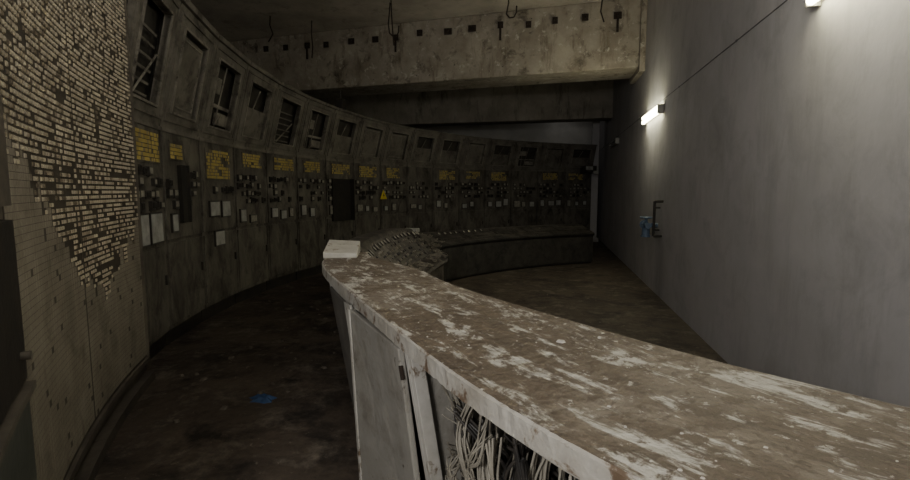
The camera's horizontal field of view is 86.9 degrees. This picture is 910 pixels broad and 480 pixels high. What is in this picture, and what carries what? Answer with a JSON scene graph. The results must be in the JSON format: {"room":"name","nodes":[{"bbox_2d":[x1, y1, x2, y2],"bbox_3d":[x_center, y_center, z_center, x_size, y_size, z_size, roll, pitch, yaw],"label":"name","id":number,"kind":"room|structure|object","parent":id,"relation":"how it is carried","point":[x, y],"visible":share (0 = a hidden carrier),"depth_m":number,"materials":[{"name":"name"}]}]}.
{"room":"abandoned control room","nodes":[
{"label":"abandoned control room","id":0,"kind":"room"},
{"bbox_2d":[190,0,609,41],"bbox_3d":[-1.765,-4.357,7.073,9.670,0.200,22.000,1,6,11],"label":"ceiling","id":1,"kind":"structure","parent":0,"point":[235,20],"depth_m":9.50,"materials":[{"name":"concrete"}]},
{"bbox_2d":[268,16,272,41],"bbox_3d":[-3.739,-4.271,9.722,0.127,0.508,0.024,1,6,11],"label":"hanging rod","id":2,"kind":"object","parent":1,"relation":"hanging from","point":[270,16],"visible":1,"depth_m":9.71,"materials":[{"name":"metal"}]},
{"bbox_2d":[311,20,312,57],"bbox_3d":[-2.977,-4.176,9.992,0.049,0.752,0.024,1,6,11],"label":"hanging rod","id":3,"kind":"object","parent":1,"relation":"hanging from","point":[311,20],"visible":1,"depth_m":9.99,"materials":[{"name":"metal"}]},
{"bbox_2d":[390,0,394,45],"bbox_3d":[-1.126,-3.962,8.626,0.071,0.901,0.024,1,6,11],"label":"hanging rod","id":4,"kind":"object","parent":1,"relation":"hanging from","point":[390,0],"visible":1,"depth_m":8.63,"materials":[{"name":"metal"}]},
{"bbox_2d":[388,2,398,36],"bbox_3d":[-1.156,-4.144,9.033,0.229,0.623,0.044,1,6,11],"label":"hanging rod","id":5,"kind":"object","parent":1,"relation":"hanging from","point":[389,2],"visible":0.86,"depth_m":9.03,"materials":[{"name":"metal"}]},
{"bbox_2d":[230,0,640,97],"bbox_3d":[-1.083,-3.994,10.620,9.809,1.240,0.945,2,6,17],"label":"beam","id":6,"kind":"structure","parent":1,"relation":"attached to","point":[573,49],"depth_m":9.81,"materials":[{"name":"concrete"}]},
{"bbox_2d":[263,46,268,51],"bbox_3d":[-4.357,-4.399,11.027,0.115,0.120,0.090,1,6,11],"label":"bolt","id":7,"kind":"object","parent":6,"relation":"attached to","point":[265,48],"visible":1,"depth_m":11.04,"materials":[{"name":"metal"}]},
{"bbox_2d":[304,42,309,58],"bbox_3d":[-3.312,-4.231,10.728,0.119,0.360,0.090,1,6,11],"label":"bolt","id":8,"kind":"object","parent":6,"relation":"attached to","point":[307,45],"visible":1,"depth_m":10.72,"materials":[{"name":"metal"}]},
{"bbox_2d":[323,42,328,47],"bbox_3d":[-2.854,-4.315,10.581,0.112,0.120,0.090,1,6,11],"label":"bolt","id":9,"kind":"object","parent":6,"relation":"attached to","point":[325,44],"visible":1,"depth_m":10.60,"materials":[{"name":"metal"}]},
{"bbox_2d":[348,38,353,43],"bbox_3d":[-2.258,-4.315,10.400,0.133,0.120,0.090,1,6,11],"label":"bolt","id":10,"kind":"object","parent":6,"relation":"attached to","point":[350,40],"visible":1,"depth_m":10.41,"materials":[{"name":"metal"}]},
{"bbox_2d":[372,36,378,42],"bbox_3d":[-1.709,-4.287,10.237,0.135,0.120,0.090,1,6,11],"label":"bolt","id":11,"kind":"object","parent":6,"relation":"attached to","point":[375,39],"visible":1,"depth_m":10.25,"materials":[{"name":"metal"}]},
{"bbox_2d":[394,34,398,51],"bbox_3d":[-1.257,-4.150,10.114,0.118,0.360,0.090,1,6,11],"label":"bolt","id":12,"kind":"object","parent":6,"relation":"attached to","point":[396,38],"visible":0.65,"depth_m":10.12,"materials":[{"name":"metal"}]},
{"bbox_2d":[417,30,422,35],"bbox_3d":[-0.739,-4.298,9.942,0.117,0.120,0.090,1,6,11],"label":"bolt","id":13,"kind":"object","parent":6,"relation":"attached to","point":[419,32],"visible":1,"depth_m":9.96,"materials":[{"name":"metal"}]},
{"bbox_2d":[444,28,451,34],"bbox_3d":[-0.148,-4.253,9.768,0.159,0.120,0.090,1,6,11],"label":"bolt","id":14,"kind":"object","parent":6,"relation":"attached to","point":[447,31],"visible":1,"depth_m":9.78,"materials":[{"name":"metal"}]},
{"bbox_2d":[468,25,475,31],"bbox_3d":[0.340,-4.252,9.620,0.157,0.120,0.090,1,6,11],"label":"bolt","id":15,"kind":"object","parent":6,"relation":"attached to","point":[471,28],"visible":1,"depth_m":9.64,"materials":[{"name":"metal"}]},
{"bbox_2d":[498,21,502,39],"bbox_3d":[0.892,-4.127,9.466,0.107,0.360,0.090,1,6,11],"label":"bolt","id":16,"kind":"object","parent":6,"relation":"attached to","point":[500,24],"visible":1,"depth_m":9.46,"materials":[{"name":"metal"}]},
{"bbox_2d":[526,21,530,27],"bbox_3d":[1.423,-4.185,9.299,0.105,0.120,0.090,1,6,11],"label":"bolt","id":17,"kind":"object","parent":6,"relation":"attached to","point":[528,23],"visible":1,"depth_m":9.31,"materials":[{"name":"metal"}]},
{"bbox_2d":[552,17,557,23],"bbox_3d":[1.909,-4.197,9.151,0.102,0.120,0.090,1,6,11],"label":"bolt","id":18,"kind":"object","parent":6,"relation":"attached to","point":[554,19],"visible":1,"depth_m":9.17,"materials":[{"name":"metal"}]},
{"bbox_2d":[582,13,588,20],"bbox_3d":[2.439,-4.182,8.992,0.122,0.120,0.090,1,6,11],"label":"bolt","id":19,"kind":"object","parent":6,"relation":"attached to","point":[585,17],"visible":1,"depth_m":9.00,"materials":[{"name":"metal"}]},
{"bbox_2d":[614,11,621,31],"bbox_3d":[2.998,-4.023,8.839,0.139,0.360,0.090,1,6,11],"label":"bolt","id":20,"kind":"object","parent":6,"relation":"attached to","point":[617,15],"visible":1,"depth_m":8.84,"materials":[{"name":"metal"}]},
{"bbox_2d":[316,80,613,126],"bbox_3d":[-0.338,-4.240,14.429,9.691,1.520,0.600,1,6,13],"label":"beam","id":21,"kind":"structure","parent":1,"relation":"attached to","point":[586,101],"depth_m":13.85,"materials":[{"name":"grey concrete"}]},
{"bbox_2d":[506,0,516,17],"bbox_3d":[0.936,-4.005,7.920,0.191,0.673,0.044,1,6,11],"label":"hanging rod","id":22,"kind":"object","parent":1,"relation":"hanging from","point":[508,0],"visible":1,"depth_m":7.93,"materials":[{"name":"metal"}]},
{"bbox_2d":[600,0,604,21],"bbox_3d":[2.554,-4.078,8.302,0.082,0.604,0.024,1,6,11],"label":"hanging rod","id":23,"kind":"object","parent":1,"relation":"hanging from","point":[602,0],"visible":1,"depth_m":8.31,"materials":[{"name":"metal"}]},
{"bbox_2d":[94,239,727,479],"bbox_3d":[-1.765,0.936,7.610,9.670,0.200,22.000,1,6,11],"label":"floor","id":24,"kind":"structure","parent":0,"point":[308,432],"depth_m":4.19,"materials":[{"name":"brown concrete"}]},
{"bbox_2d":[0,86,36,479],"bbox_3d":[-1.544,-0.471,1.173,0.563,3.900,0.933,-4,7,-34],"label":"door","id":25,"kind":"structure","parent":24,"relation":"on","point":[17,453],"depth_m":1.61,"materials":[{"name":"brown paint"}]},
{"bbox_2d":[0,0,107,479],"bbox_3d":[-2.116,-0.566,2.107,0.572,3.900,1.310,-3,7,-28],"label":"panel","id":26,"kind":"object","parent":24,"relation":"on","point":[34,77],"visible":0.96,"depth_m":2.28,"materials":[{"name":"brown paint"}]},
{"bbox_2d":[63,0,155,448],"bbox_3d":[-2.634,-0.683,3.261,0.572,3.900,1.306,-2,6,-20],"label":"panel","id":27,"kind":"object","parent":24,"relation":"on","point":[96,31],"visible":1,"depth_m":3.35,"materials":[{"name":"brown paint"}]},
{"bbox_2d":[127,0,184,359],"bbox_3d":[-2.952,-0.631,4.338,0.867,3.578,0.917,-1,6,-13],"label":"control panel","id":28,"kind":"object","parent":24,"relation":"on","point":[152,24],"visible":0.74,"depth_m":4.52,"materials":[{"name":"metal"}]},
{"bbox_2d":[159,0,219,345],"bbox_3d":[-3.115,-0.683,5.267,0.867,3.494,0.917,-1,6,-7],"label":"control panel","id":29,"kind":"object","parent":24,"relation":"on","point":[194,43],"visible":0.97,"depth_m":5.20,"materials":[{"name":"metal"}]},
{"bbox_2d":[197,35,250,321],"bbox_3d":[-3.180,-0.742,6.208,0.867,3.421,0.917,0,6,-1],"label":"control panel","id":30,"kind":"object","parent":24,"relation":"on","point":[228,70],"visible":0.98,"depth_m":6.17,"materials":[{"name":"metal"}]},
{"bbox_2d":[232,62,280,303],"bbox_3d":[-3.147,-0.801,7.150,0.867,3.348,0.917,1,6,5],"label":"control panel","id":31,"kind":"object","parent":24,"relation":"on","point":[260,88],"visible":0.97,"depth_m":7.08,"materials":[{"name":"metal"}]},
{"bbox_2d":[250,393,276,403],"bbox_3d":[-1.496,1.216,3.718,0.223,0.030,0.152,1,6,11],"label":"scrap","id":32,"kind":"object","parent":24,"relation":"on","point":[264,398],"visible":1,"depth_m":3.68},
{"bbox_2d":[264,81,309,289],"bbox_3d":[-3.014,-0.864,8.082,0.867,3.286,0.917,1,6,11],"label":"control panel","id":33,"kind":"object","parent":24,"relation":"on","point":[290,103],"visible":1,"depth_m":8.02,"materials":[{"name":"metal"}]},
{"bbox_2d":[295,96,336,279],"bbox_3d":[-2.785,-0.930,8.996,0.867,3.233,0.917,2,6,17],"label":"control panel","id":34,"kind":"object","parent":24,"relation":"on","point":[317,121],"visible":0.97,"depth_m":8.91,"materials":[{"name":"metal"}]},
{"bbox_2d":[330,284,355,413],"bbox_3d":[-0.435,0.774,2.833,0.488,1.088,0.742,-2,6,-22],"label":"base cabinet","id":35,"kind":"object","parent":24,"relation":"on","point":[341,304],"visible":0.18,"depth_m":2.83,"materials":[{"name":"white paint"}]},
{"bbox_2d":[324,107,363,244],"bbox_3d":[-2.462,-0.999,9.880,0.867,3.192,0.917,2,6,23],"label":"control panel","id":36,"kind":"object","parent":24,"relation":"on","point":[339,181],"visible":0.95,"depth_m":9.74,"materials":[{"name":"metal"}]},
{"bbox_2d":[348,239,391,261],"bbox_3d":[-0.636,0.599,4.242,0.720,1.150,0.755,0,6,-4],"label":"desk","id":37,"kind":"object","parent":24,"relation":"on","point":[366,245],"visible":0.08,"depth_m":4.32,"materials":[{"name":"metal"}]},
{"bbox_2d":[352,116,389,236],"bbox_3d":[-2.047,-1.067,10.726,0.867,3.155,0.917,3,7,29],"label":"control panel","id":38,"kind":"object","parent":24,"relation":"on","point":[366,163],"visible":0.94,"depth_m":10.57,"materials":[{"name":"metal"}]},
{"bbox_2d":[352,232,430,273],"bbox_3d":[-0.638,0.527,4.950,0.720,1.150,0.755,0,6,3],"label":"desk","id":39,"kind":"object","parent":24,"relation":"on","point":[389,248],"visible":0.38,"depth_m":4.93,"materials":[{"name":"metal"}]},
{"bbox_2d":[380,123,415,229],"bbox_3d":[-1.546,-1.129,11.523,0.867,3.118,0.917,4,7,35],"label":"control panel","id":40,"kind":"object","parent":24,"relation":"on","point":[398,140],"visible":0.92,"depth_m":11.36,"materials":[{"name":"metal"}]},
{"bbox_2d":[380,190,386,198],"bbox_3d":[-1.643,-1.045,11.033,0.014,0.210,0.240,4,7,32],"label":"sign","id":41,"kind":"object","parent":40,"relation":"attached to","point":[383,196],"visible":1,"depth_m":11.02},
{"bbox_2d":[372,228,443,278],"bbox_3d":[-0.550,0.456,5.653,0.724,1.150,0.759,1,6,11],"label":"desk","id":42,"kind":"object","parent":24,"relation":"on","point":[409,247],"visible":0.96,"depth_m":5.60,"materials":[{"name":"metal"}]},
{"bbox_2d":[406,128,440,231],"bbox_3d":[-0.965,-1.197,12.263,0.867,3.103,0.917,5,8,41],"label":"control panel","id":43,"kind":"object","parent":24,"relation":"on","point":[419,172],"visible":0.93,"depth_m":12.12,"materials":[{"name":"metal"}]},
{"bbox_2d":[404,228,447,280],"bbox_3d":[-0.461,0.386,6.398,0.838,1.139,0.831,1,6,11],"label":"desk","id":44,"kind":"object","parent":24,"relation":"on","point":[415,235],"visible":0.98,"depth_m":6.08,"materials":[{"name":"metal"}]},
{"bbox_2d":[410,228,448,280],"bbox_3d":[-0.517,0.296,8.118,0.744,0.971,1.142,1,6,11],"label":"desk","id":45,"kind":"object","parent":24,"relation":"on","point":[432,241],"visible":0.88,"depth_m":8.18,"materials":[{"name":"metal"}]},
{"bbox_2d":[347,309,518,479],"bbox_3d":[-0.126,0.840,2.181,0.556,1.088,0.752,-3,7,-29],"label":"base cabinet","id":46,"kind":"object","parent":24,"relation":"on","point":[388,434],"visible":0.3,"depth_m":1.98,"materials":[{"name":"white paint"}]},
{"bbox_2d":[432,132,466,231],"bbox_3d":[-0.309,-1.258,12.939,0.917,3.087,0.867,-5,8,-43],"label":"control panel","id":47,"kind":"object","parent":24,"relation":"on","point":[450,146],"visible":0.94,"depth_m":12.78,"materials":[{"name":"metal"}]},
{"bbox_2d":[422,230,476,281],"bbox_3d":[-0.128,0.276,8.852,0.725,0.862,0.884,5,7,39],"label":"desk","id":48,"kind":"object","parent":24,"relation":"on","point":[460,250],"visible":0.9,"depth_m":8.70,"materials":[{"name":"metal"}]},
{"bbox_2d":[459,136,491,229],"bbox_3d":[0.415,-1.311,13.543,0.917,3.071,0.867,-4,7,-37],"label":"control panel","id":49,"kind":"object","parent":24,"relation":"on","point":[475,151],"visible":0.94,"depth_m":13.36,"materials":[{"name":"metal"}]},
{"bbox_2d":[451,228,504,275],"bbox_3d":[0.448,0.220,9.459,0.884,0.850,0.722,-5,8,-43],"label":"desk","id":50,"kind":"object","parent":24,"relation":"on","point":[488,248],"visible":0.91,"depth_m":9.28,"materials":[{"name":"metal"}]},
{"bbox_2d":[408,356,580,479],"bbox_3d":[0.360,0.921,1.378,0.657,1.088,1.189,-4,7,-37],"label":"base cabinet","id":51,"kind":"object","parent":24,"relation":"on","point":[418,374],"visible":0.08,"depth_m":1.70,"materials":[{"name":"white paint"}]},
{"bbox_2d":[441,385,550,479],"bbox_3d":[0.247,0.906,1.294,0.212,0.882,1.036,-4,7,-32],"label":"cable bundle","id":52,"kind":"object","parent":51,"relation":"in","point":[488,463],"visible":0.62,"depth_m":1.44,"materials":[{"name":"grey plastic"}]},
{"bbox_2d":[442,407,575,479],"bbox_3d":[0.237,0.854,1.254,0.177,0.740,0.988,-3,7,-30],"label":"wire","id":53,"kind":"object","parent":51,"relation":"in","point":[450,476],"visible":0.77,"depth_m":1.45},
{"bbox_2d":[452,402,577,479],"bbox_3d":[0.280,0.904,1.290,0.323,0.904,1.068,-3,7,-30],"label":"cable bundle","id":54,"kind":"object","parent":51,"relation":"in","point":[520,471],"visible":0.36,"depth_m":1.45,"materials":[{"name":"grey plastic"}]},
{"bbox_2d":[470,414,572,479],"bbox_3d":[0.309,0.924,1.321,0.280,0.948,1.030,-3,7,-28],"label":"cable bundle","id":55,"kind":"object","parent":51,"relation":"in","point":[560,471],"visible":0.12,"depth_m":1.40,"materials":[{"name":"plastic"}]},
{"bbox_2d":[322,240,909,479],"bbox_3d":[0.168,0.287,1.805,0.961,0.184,4.557,-4,7,-35],"label":"countertop","id":56,"kind":"structure","parent":51,"relation":"on","point":[659,393],"depth_m":1.13,"materials":[{"name":"paint"}]},
{"bbox_2d":[484,139,517,227],"bbox_3d":[1.198,-1.357,14.068,0.917,3.056,0.867,-3,7,-31],"label":"control panel","id":57,"kind":"object","parent":24,"relation":"on","point":[497,195],"visible":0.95,"depth_m":13.89,"materials":[{"name":"metal"}]},
{"bbox_2d":[486,226,533,271],"bbox_3d":[1.099,0.171,9.989,0.884,0.840,0.722,-4,7,-35],"label":"desk","id":58,"kind":"object","parent":24,"relation":"on","point":[517,244],"visible":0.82,"depth_m":9.79,"materials":[{"name":"metal"}]},
{"bbox_2d":[510,141,543,225],"bbox_3d":[2.031,-1.396,14.508,0.917,3.045,0.867,-3,6,-25],"label":"control panel","id":59,"kind":"object","parent":24,"relation":"on","point":[523,199],"visible":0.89,"depth_m":14.34,"materials":[{"name":"metal"}]},
{"bbox_2d":[515,225,563,267],"bbox_3d":[1.812,0.126,10.432,0.884,0.840,0.722,-3,7,-28],"label":"desk","id":60,"kind":"object","parent":24,"relation":"on","point":[547,241],"visible":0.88,"depth_m":10.22,"materials":[{"name":"metal"}]},
{"bbox_2d":[536,142,569,224],"bbox_3d":[2.907,-1.426,14.860,0.917,3.035,0.867,-2,6,-19],"label":"control panel","id":61,"kind":"object","parent":24,"relation":"on","point":[553,157],"visible":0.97,"depth_m":14.68,"materials":[{"name":"metal"}]},
{"bbox_2d":[550,224,594,264],"bbox_3d":[2.576,0.091,10.782,0.884,0.840,0.722,-2,6,-21],"label":"desk","id":62,"kind":"object","parent":24,"relation":"on","point":[577,240],"visible":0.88,"depth_m":10.54,"materials":[{"name":"metal"}]},
{"bbox_2d":[563,144,596,229],"bbox_3d":[3.814,-1.447,15.119,0.917,3.024,0.867,-1,6,-13],"label":"control panel","id":63,"kind":"object","parent":24,"relation":"on","point":[577,186],"visible":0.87,"depth_m":14.94,"materials":[{"name":"metal"}]},
{"bbox_2d":[580,166,597,173],"bbox_3d":[4.031,-2.130,14.638,0.400,0.260,0.660,-1,6,-12],"label":"wall device","id":64,"kind":"object","parent":63,"relation":"attached to","point":[585,169],"visible":1,"depth_m":14.37,"materials":[{"name":"metal"}]},
{"bbox_2d":[413,121,591,143],"bbox_3d":[0.372,-2.817,18.229,9.670,5.520,0.300,1,6,11],"label":"wall","id":65,"kind":"structure","parent":0,"point":[560,132],"depth_m":17.49,"materials":[{"name":"paint"}]},
{"bbox_2d":[590,121,599,241],"bbox_3d":[4.402,-2.500,15.114,0.340,5.120,0.300,1,6,11],"label":"wall","id":66,"kind":"structure","parent":0,"point":[595,124],"depth_m":15.09,"materials":[{"name":"grey paint"}]},
{"bbox_2d":[596,0,909,407],"bbox_3d":[3.128,-1.614,6.391,0.300,5.520,22.000,1,6,11],"label":"wall","id":67,"kind":"structure","parent":0,"point":[780,168],"depth_m":3.57,"materials":[{"name":"grey paint"}]},
{"bbox_2d":[609,138,618,147],"bbox_3d":[4.123,-2.511,12.454,0.093,0.140,1.264,1,6,11],"label":"wall lamp","id":68,"kind":"object","parent":67,"relation":"attached to","point":[615,141],"visible":1,"depth_m":12.19,"materials":[{"name":"plastic"}]},
{"bbox_2d":[630,0,647,83],"bbox_3d":[3.516,-3.801,9.216,0.100,1.340,1.100,1,6,11],"label":"pilaster","id":69,"kind":"object","parent":67,"relation":"attached to","point":[644,3],"depth_m":8.71,"materials":[{"name":"concrete"}]},
{"bbox_2d":[639,200,663,236],"bbox_3d":[3.014,-0.330,7.430,0.270,0.585,0.510,1,6,11],"label":"bracket","id":70,"kind":"object","parent":67,"relation":"attached to","point":[645,226],"visible":1,"depth_m":7.37,"materials":[{"name":"metal"}]},
{"bbox_2d":[642,104,663,124],"bbox_3d":[3.223,-2.045,7.865,0.093,0.140,1.264,1,6,11],"label":"wall lamp","id":71,"kind":"object","parent":67,"relation":"attached to","point":[659,108],"visible":1,"depth_m":7.62,"materials":[{"name":"plastic"}]},
{"bbox_2d":[602,0,786,148],"bbox_3d":[2.976,-2.035,6.378,0.010,0.020,21.800,1,6,11],"label":"cable","id":72,"kind":"object","parent":67,"relation":"attached to","point":[785,0],"visible":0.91,"depth_m":4.86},
{"bbox_2d":[804,0,823,6],"bbox_3d":[2.159,-1.495,2.446,0.093,0.140,1.264,1,6,11],"label":"wall lamp","id":73,"kind":"object","parent":67,"relation":"attached to","point":[808,3],"visible":1,"depth_m":3.04,"materials":[{"name":"plastic"}]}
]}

